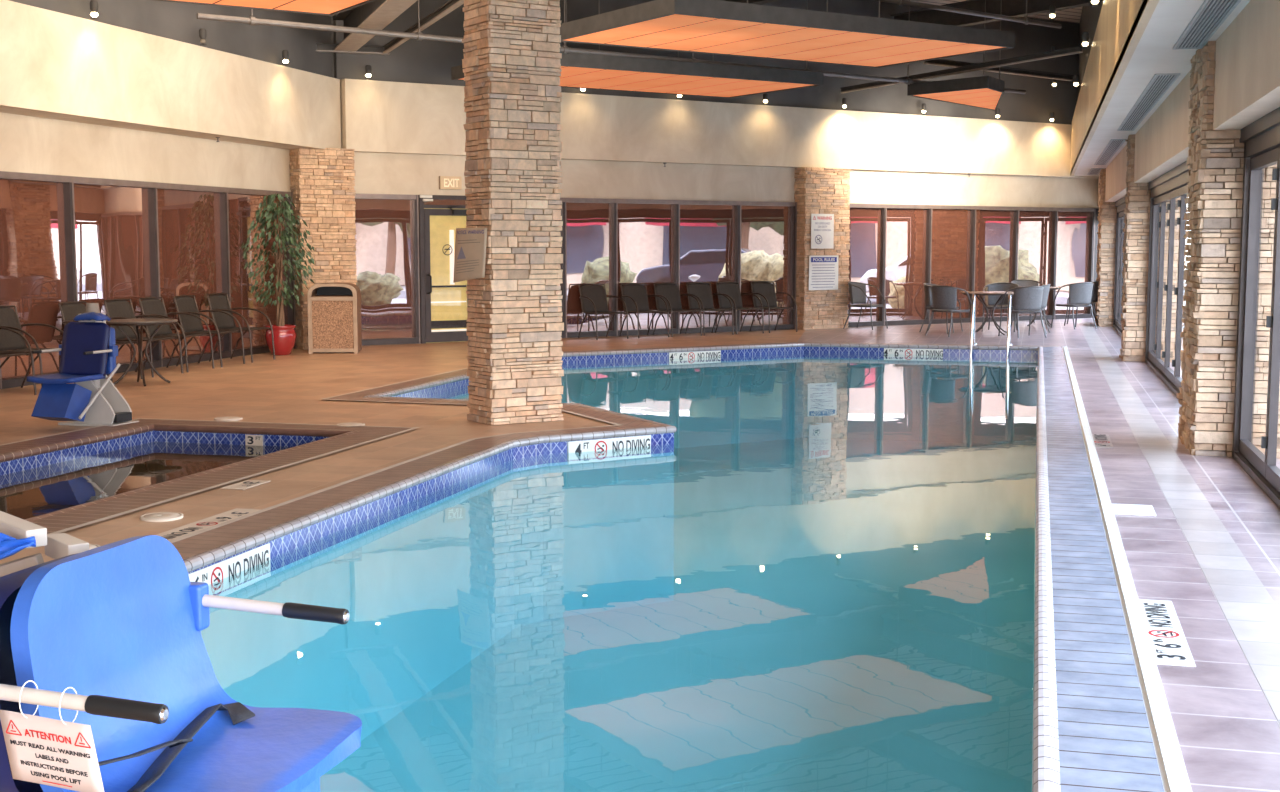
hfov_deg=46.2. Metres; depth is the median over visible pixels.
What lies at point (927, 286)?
wicker armchair
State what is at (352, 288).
hood
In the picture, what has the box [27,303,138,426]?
lift
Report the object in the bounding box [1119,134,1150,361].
stone pillar
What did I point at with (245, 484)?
tile
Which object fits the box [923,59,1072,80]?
steel beam
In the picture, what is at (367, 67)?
spotlight
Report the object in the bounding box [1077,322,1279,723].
tile strip
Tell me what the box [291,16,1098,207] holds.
wall
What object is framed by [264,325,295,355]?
pot
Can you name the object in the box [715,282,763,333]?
armchair
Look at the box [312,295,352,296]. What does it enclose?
shelf
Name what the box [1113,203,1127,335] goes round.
door
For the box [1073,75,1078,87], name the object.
spotlight
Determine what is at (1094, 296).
wicker armchair
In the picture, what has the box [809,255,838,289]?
sign
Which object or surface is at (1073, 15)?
ceiling
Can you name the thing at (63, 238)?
window
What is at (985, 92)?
ceiling panel
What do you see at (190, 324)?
armchair
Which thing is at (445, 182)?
exit sign
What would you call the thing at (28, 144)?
wall
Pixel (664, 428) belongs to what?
trim
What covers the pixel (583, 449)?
tile
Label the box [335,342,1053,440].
trim
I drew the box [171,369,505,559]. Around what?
trim
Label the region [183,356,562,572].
trim
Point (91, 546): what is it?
lid
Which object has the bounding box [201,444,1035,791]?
pool water
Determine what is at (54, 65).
wall
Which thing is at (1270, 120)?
trim
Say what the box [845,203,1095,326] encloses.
window
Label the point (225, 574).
tile
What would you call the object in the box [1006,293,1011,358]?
pool handrail
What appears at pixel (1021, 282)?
wicker armchair
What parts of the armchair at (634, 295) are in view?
arm, backrest, seat frame, leg, arm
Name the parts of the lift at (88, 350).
armrest, seat, backrest, plate, armrest, casing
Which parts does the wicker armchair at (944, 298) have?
leg, backrest, leg, leg, seat frame, seat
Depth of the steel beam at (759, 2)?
23.93 m
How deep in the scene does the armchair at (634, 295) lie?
25.07 m
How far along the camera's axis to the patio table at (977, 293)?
25.57 m
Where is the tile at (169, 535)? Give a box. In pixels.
[156,508,259,540]
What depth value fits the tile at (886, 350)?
22.61 m
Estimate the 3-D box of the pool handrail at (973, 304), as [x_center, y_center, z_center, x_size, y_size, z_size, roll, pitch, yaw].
[4.951,-0.580,22.353,0.100,1.906,0.931,2,6,15]
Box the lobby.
[424,208,467,342]
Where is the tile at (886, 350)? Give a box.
[884,348,942,354]
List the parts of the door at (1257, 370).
pane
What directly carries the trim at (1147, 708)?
on the floor at (291, 388)
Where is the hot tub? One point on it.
(28, 498)
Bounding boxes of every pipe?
[196,0,1025,93]
[874,0,1061,27]
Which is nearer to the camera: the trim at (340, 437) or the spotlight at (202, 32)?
the trim at (340, 437)
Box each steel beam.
[316,43,389,54]
[333,0,416,50]
[383,0,463,52]
[721,0,778,4]
[840,46,1082,92]
[890,0,1089,26]
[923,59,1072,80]
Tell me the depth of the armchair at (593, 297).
24.64 m
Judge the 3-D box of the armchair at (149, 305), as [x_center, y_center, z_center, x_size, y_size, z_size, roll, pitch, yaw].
[-5.648,-0.755,18.216,0.698,0.888,0.604,2,6,15]
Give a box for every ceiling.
[9,0,1078,124]
[908,0,1081,22]
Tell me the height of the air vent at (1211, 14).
0.012 m
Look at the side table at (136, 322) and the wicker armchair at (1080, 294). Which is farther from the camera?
the wicker armchair at (1080, 294)
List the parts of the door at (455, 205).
pull handle, transom pane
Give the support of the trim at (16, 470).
attached to the hot tub
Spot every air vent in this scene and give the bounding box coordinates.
[1087,168,1102,174]
[1094,139,1125,164]
[1117,73,1179,130]
[1172,0,1240,49]
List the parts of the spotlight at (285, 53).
lamp shade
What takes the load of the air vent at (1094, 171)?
attached to the soffit
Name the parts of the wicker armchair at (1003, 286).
leg, seat, backrest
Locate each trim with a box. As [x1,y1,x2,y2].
[0,419,410,533]
[0,431,328,484]
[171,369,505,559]
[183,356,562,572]
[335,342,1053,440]
[364,343,1037,442]
[1032,347,1059,791]
[1062,347,1169,791]
[1115,107,1279,206]
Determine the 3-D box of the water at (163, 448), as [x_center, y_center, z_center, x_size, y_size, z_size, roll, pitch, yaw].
[-3.931,0.685,9.535,1.820,0.001,5.800,2,6,15]
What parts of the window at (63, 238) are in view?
pane, pane, head rail, sill rail, pane, pane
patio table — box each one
[959,291,1013,334]
[1020,286,1059,326]
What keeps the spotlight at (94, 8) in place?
attached to the wall at (54, 65)
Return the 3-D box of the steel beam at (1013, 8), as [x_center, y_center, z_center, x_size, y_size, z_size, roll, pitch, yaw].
[8.466,-6.269,21.986,0.202,0.400,13.900,-4,7,-32]
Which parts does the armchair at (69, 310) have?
backrest, arm, seat frame, arm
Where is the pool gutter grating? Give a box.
[1043,346,1163,791]
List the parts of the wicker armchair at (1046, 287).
backrest, leg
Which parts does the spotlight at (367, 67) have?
lamp shade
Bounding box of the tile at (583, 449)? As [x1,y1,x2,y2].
[568,435,650,459]
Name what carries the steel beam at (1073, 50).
attached to the ceiling at (413, 61)
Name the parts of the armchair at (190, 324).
leg, backrest, arm, seat frame, leg, seat, arm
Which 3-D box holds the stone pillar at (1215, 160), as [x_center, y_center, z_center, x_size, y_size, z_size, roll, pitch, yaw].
[4.447,-1.073,11.087,0.763,2.930,1.191,2,6,15]
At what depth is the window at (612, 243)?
25.69 m
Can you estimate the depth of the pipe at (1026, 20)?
19.07 m
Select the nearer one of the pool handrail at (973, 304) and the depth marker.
the depth marker
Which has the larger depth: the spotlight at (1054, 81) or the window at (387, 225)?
the spotlight at (1054, 81)
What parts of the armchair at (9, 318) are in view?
leg, backrest, arm, seat, seat frame, leg, arm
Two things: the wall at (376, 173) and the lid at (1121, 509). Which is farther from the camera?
the wall at (376, 173)
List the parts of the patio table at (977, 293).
leg, leg, leg, leg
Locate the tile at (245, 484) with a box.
[221,480,269,489]
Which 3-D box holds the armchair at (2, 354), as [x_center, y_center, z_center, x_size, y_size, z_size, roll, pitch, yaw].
[-6.518,-0.428,14.946,0.698,0.888,0.604,2,6,15]
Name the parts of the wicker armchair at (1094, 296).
leg, backrest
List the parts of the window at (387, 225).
head rail, sill rail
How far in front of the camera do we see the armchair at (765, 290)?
26.53 m
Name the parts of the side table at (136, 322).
leg, leg, leg, leg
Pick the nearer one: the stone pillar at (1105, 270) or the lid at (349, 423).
the lid at (349, 423)
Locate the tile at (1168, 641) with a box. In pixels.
[1138,599,1195,666]
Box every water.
[47,442,290,465]
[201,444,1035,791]
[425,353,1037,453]
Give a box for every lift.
[0,511,361,791]
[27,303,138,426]
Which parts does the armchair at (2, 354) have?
seat frame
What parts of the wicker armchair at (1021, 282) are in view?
backrest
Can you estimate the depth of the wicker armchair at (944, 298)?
24.89 m
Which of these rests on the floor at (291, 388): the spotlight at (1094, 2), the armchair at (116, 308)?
the armchair at (116, 308)
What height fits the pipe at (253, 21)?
1.951 m
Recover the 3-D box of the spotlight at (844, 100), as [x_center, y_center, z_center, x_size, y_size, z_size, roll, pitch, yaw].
[3.695,-5.283,27.104,0.090,0.200,0.090,-4,7,-32]
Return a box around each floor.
[0,329,1279,563]
[797,318,1279,791]
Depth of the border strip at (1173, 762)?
5.71 m
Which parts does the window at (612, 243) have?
pane, pane, head rail, sill rail, pane, pane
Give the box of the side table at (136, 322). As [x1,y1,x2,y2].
[106,318,177,385]
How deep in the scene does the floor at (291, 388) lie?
14.18 m
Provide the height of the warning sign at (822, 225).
0.620 m
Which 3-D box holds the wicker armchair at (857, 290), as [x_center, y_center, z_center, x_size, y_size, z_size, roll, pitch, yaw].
[4.097,-1.647,27.286,0.642,0.857,0.619,4,7,37]
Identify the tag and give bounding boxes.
[0,680,103,791]
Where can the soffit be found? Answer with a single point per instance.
(1153, 54)
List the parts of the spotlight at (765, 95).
lamp shade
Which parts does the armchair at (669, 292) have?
leg, arm, backrest, seat frame, leg, arm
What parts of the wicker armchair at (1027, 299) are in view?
leg, leg, seat, backrest, leg, leg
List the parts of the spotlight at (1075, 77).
lamp shade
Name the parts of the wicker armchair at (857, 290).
leg, backrest, leg, seat, seat frame, leg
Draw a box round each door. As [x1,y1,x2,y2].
[418,195,471,343]
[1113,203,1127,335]
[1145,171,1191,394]
[1232,125,1279,508]
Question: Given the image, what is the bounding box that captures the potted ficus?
[242,193,315,355]
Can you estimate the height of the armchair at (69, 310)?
0.888 m
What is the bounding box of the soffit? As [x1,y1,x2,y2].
[1070,0,1249,175]
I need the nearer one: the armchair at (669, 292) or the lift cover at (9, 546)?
the lift cover at (9, 546)
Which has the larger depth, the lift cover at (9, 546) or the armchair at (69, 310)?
the armchair at (69, 310)
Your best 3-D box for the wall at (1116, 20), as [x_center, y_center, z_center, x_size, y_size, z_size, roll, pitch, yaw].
[4.108,-3.267,12.875,0.060,1.100,37.500,2,6,15]
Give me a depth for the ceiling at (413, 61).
24.42 m
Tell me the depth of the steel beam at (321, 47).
21.88 m
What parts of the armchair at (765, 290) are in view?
leg, arm, backrest, seat frame, leg, arm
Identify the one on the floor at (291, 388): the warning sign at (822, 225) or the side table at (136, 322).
the side table at (136, 322)
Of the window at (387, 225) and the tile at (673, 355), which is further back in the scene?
the window at (387, 225)
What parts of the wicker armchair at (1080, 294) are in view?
leg, leg, seat, seat frame, backrest, leg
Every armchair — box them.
[0,305,74,387]
[0,327,36,394]
[58,301,141,380]
[104,299,182,376]
[139,297,213,371]
[173,295,244,366]
[207,293,274,362]
[578,284,628,339]
[620,283,668,337]
[653,282,701,336]
[685,282,733,335]
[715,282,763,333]
[749,281,796,332]
[843,282,887,329]
[919,283,962,332]
[925,285,971,336]
[981,282,1018,331]
[998,286,1046,337]
[1011,279,1045,324]
[1011,284,1050,333]
[1051,282,1096,328]
[1064,281,1098,325]
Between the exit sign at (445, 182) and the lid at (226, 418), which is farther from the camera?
the exit sign at (445, 182)
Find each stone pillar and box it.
[289,148,356,348]
[462,0,563,424]
[794,167,850,329]
[1095,168,1116,326]
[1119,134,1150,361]
[1176,41,1279,457]
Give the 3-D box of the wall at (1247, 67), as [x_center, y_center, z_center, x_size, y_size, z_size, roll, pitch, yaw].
[5.085,-2.442,13.114,0.710,0.630,38.300,2,6,15]
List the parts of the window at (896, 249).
pane, pane, pane, sill rail, head rail, pane, pane, pane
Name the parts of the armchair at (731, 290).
leg, arm, backrest, seat frame, leg, arm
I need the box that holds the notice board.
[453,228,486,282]
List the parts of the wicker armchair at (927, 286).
leg, backrest, leg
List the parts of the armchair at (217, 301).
leg, backrest, arm, seat frame, leg, seat, arm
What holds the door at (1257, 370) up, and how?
in the wall at (1247, 67)
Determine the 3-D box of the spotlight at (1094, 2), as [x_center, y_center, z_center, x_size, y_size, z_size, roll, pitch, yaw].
[4.843,-4.249,15.960,0.090,0.200,0.090,2,6,15]
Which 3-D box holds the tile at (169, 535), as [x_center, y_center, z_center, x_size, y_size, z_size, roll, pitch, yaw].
[-2.353,0.699,8.025,0.200,0.006,1.100,2,6,15]
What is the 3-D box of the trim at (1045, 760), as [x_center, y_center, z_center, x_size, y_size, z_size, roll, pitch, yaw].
[3.356,0.263,12.544,0.075,0.061,20.110,2,6,15]
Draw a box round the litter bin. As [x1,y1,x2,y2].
[307,282,361,353]
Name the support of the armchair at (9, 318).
on the floor at (291, 388)
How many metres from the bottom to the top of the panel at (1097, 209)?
2.280 m
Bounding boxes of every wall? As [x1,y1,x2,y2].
[0,0,340,149]
[0,112,290,191]
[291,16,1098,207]
[340,79,1098,178]
[1070,0,1158,175]
[1077,0,1103,99]
[1097,0,1279,206]
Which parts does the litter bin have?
pebble panel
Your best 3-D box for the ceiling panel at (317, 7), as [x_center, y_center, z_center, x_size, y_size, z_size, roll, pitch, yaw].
[-3.594,-4.843,13.816,2.510,2.112,2.510,-4,7,-32]
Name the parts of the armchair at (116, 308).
backrest, arm, seat frame, arm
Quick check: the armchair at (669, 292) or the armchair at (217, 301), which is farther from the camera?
the armchair at (669, 292)
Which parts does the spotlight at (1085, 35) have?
lamp shade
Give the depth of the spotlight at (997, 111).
29.16 m
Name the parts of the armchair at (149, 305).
leg, backrest, arm, seat frame, leg, seat, arm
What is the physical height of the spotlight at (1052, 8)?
0.200 m
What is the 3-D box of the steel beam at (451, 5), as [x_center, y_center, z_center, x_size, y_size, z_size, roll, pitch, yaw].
[-2.703,-4.775,19.110,0.071,0.100,5.964,-2,6,-20]
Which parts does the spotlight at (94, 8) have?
bulb, lamp shade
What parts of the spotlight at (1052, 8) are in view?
lamp shade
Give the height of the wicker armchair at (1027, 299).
0.857 m
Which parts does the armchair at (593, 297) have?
leg, arm, backrest, seat frame, leg, arm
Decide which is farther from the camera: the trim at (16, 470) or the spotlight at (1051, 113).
the spotlight at (1051, 113)
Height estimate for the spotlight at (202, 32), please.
0.200 m
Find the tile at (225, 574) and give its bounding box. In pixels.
[188,543,270,594]
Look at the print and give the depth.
12.56 m
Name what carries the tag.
hanging from the lift at (120, 624)
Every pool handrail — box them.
[970,293,976,357]
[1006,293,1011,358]
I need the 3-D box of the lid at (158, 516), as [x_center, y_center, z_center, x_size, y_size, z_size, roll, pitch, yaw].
[-2.650,0.669,8.309,0.230,0.016,0.230,2,6,15]
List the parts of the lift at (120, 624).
mast arm, casing, armrest, armrest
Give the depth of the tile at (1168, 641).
5.79 m
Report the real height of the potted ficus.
2.219 m
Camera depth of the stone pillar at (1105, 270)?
27.86 m
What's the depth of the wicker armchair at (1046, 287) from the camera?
25.67 m
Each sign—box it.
[439,176,461,189]
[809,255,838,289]
[811,214,833,248]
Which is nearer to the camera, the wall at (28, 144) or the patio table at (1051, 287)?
the wall at (28, 144)
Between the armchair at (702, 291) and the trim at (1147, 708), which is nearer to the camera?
the trim at (1147, 708)
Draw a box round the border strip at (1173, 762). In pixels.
[1063,346,1191,791]
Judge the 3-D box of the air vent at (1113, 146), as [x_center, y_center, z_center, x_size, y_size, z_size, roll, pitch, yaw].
[7.274,-3.763,23.315,0.200,0.012,6.500,2,6,15]
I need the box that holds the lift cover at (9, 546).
[0,532,35,559]
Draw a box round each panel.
[154,0,375,15]
[451,0,823,97]
[559,0,1015,67]
[907,0,1004,109]
[1092,208,1098,317]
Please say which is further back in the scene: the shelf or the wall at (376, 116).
the wall at (376, 116)
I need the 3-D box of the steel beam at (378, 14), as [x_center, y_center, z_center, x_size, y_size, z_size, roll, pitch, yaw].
[-3.219,-4.901,18.611,0.320,0.450,6.379,-2,6,-19]
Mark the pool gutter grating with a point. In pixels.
(1105, 740)
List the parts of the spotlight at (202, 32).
lamp shade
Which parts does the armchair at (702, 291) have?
leg, arm, backrest, seat frame, leg, arm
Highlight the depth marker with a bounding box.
[245,435,262,445]
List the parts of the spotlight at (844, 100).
lamp shade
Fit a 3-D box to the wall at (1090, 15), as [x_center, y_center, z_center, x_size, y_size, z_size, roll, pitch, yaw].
[4.314,-4.820,13.029,0.100,2.000,38.200,2,6,15]
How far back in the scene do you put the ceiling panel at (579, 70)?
21.67 m
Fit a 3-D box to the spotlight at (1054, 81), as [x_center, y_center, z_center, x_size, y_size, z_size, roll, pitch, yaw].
[7.742,-5.867,28.022,0.090,0.200,0.090,2,6,15]
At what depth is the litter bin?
20.99 m
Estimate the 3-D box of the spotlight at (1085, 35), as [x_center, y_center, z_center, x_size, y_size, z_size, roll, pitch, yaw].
[5.738,-4.586,19.327,0.090,0.200,0.090,2,6,15]
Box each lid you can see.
[89,544,99,549]
[140,512,182,521]
[214,416,242,420]
[336,422,364,425]
[1112,504,1155,515]
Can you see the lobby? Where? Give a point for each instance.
(449, 306)
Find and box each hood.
[307,283,356,296]
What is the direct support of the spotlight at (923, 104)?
attached to the wall at (376, 116)
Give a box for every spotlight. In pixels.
[90,0,98,19]
[199,28,206,45]
[282,50,288,65]
[365,65,370,78]
[763,93,767,103]
[842,98,846,108]
[922,103,925,113]
[995,108,999,118]
[1049,5,1055,19]
[1050,112,1053,122]
[1052,79,1056,87]
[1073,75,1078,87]
[1082,32,1088,47]
[1091,0,1098,6]
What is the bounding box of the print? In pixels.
[456,240,479,272]
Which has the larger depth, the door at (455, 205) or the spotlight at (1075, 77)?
the spotlight at (1075, 77)
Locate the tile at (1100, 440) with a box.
[1092,434,1113,447]
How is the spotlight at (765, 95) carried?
attached to the wall at (376, 116)
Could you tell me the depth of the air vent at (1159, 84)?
14.61 m
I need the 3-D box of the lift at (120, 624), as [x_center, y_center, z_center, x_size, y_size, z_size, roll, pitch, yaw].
[-1.265,0.715,2.949,1.587,0.986,0.865,2,6,15]
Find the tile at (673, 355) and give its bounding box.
[669,350,720,358]
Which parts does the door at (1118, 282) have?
pane, pane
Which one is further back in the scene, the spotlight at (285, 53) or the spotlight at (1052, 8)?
the spotlight at (1052, 8)
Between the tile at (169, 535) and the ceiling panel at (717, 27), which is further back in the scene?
the ceiling panel at (717, 27)
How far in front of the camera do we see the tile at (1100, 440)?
11.51 m
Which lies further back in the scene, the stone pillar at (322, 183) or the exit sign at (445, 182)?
the exit sign at (445, 182)
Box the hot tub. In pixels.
[0,453,264,518]
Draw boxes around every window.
[0,171,295,388]
[352,194,420,345]
[555,198,796,337]
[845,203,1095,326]
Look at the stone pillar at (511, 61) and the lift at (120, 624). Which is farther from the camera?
the stone pillar at (511, 61)

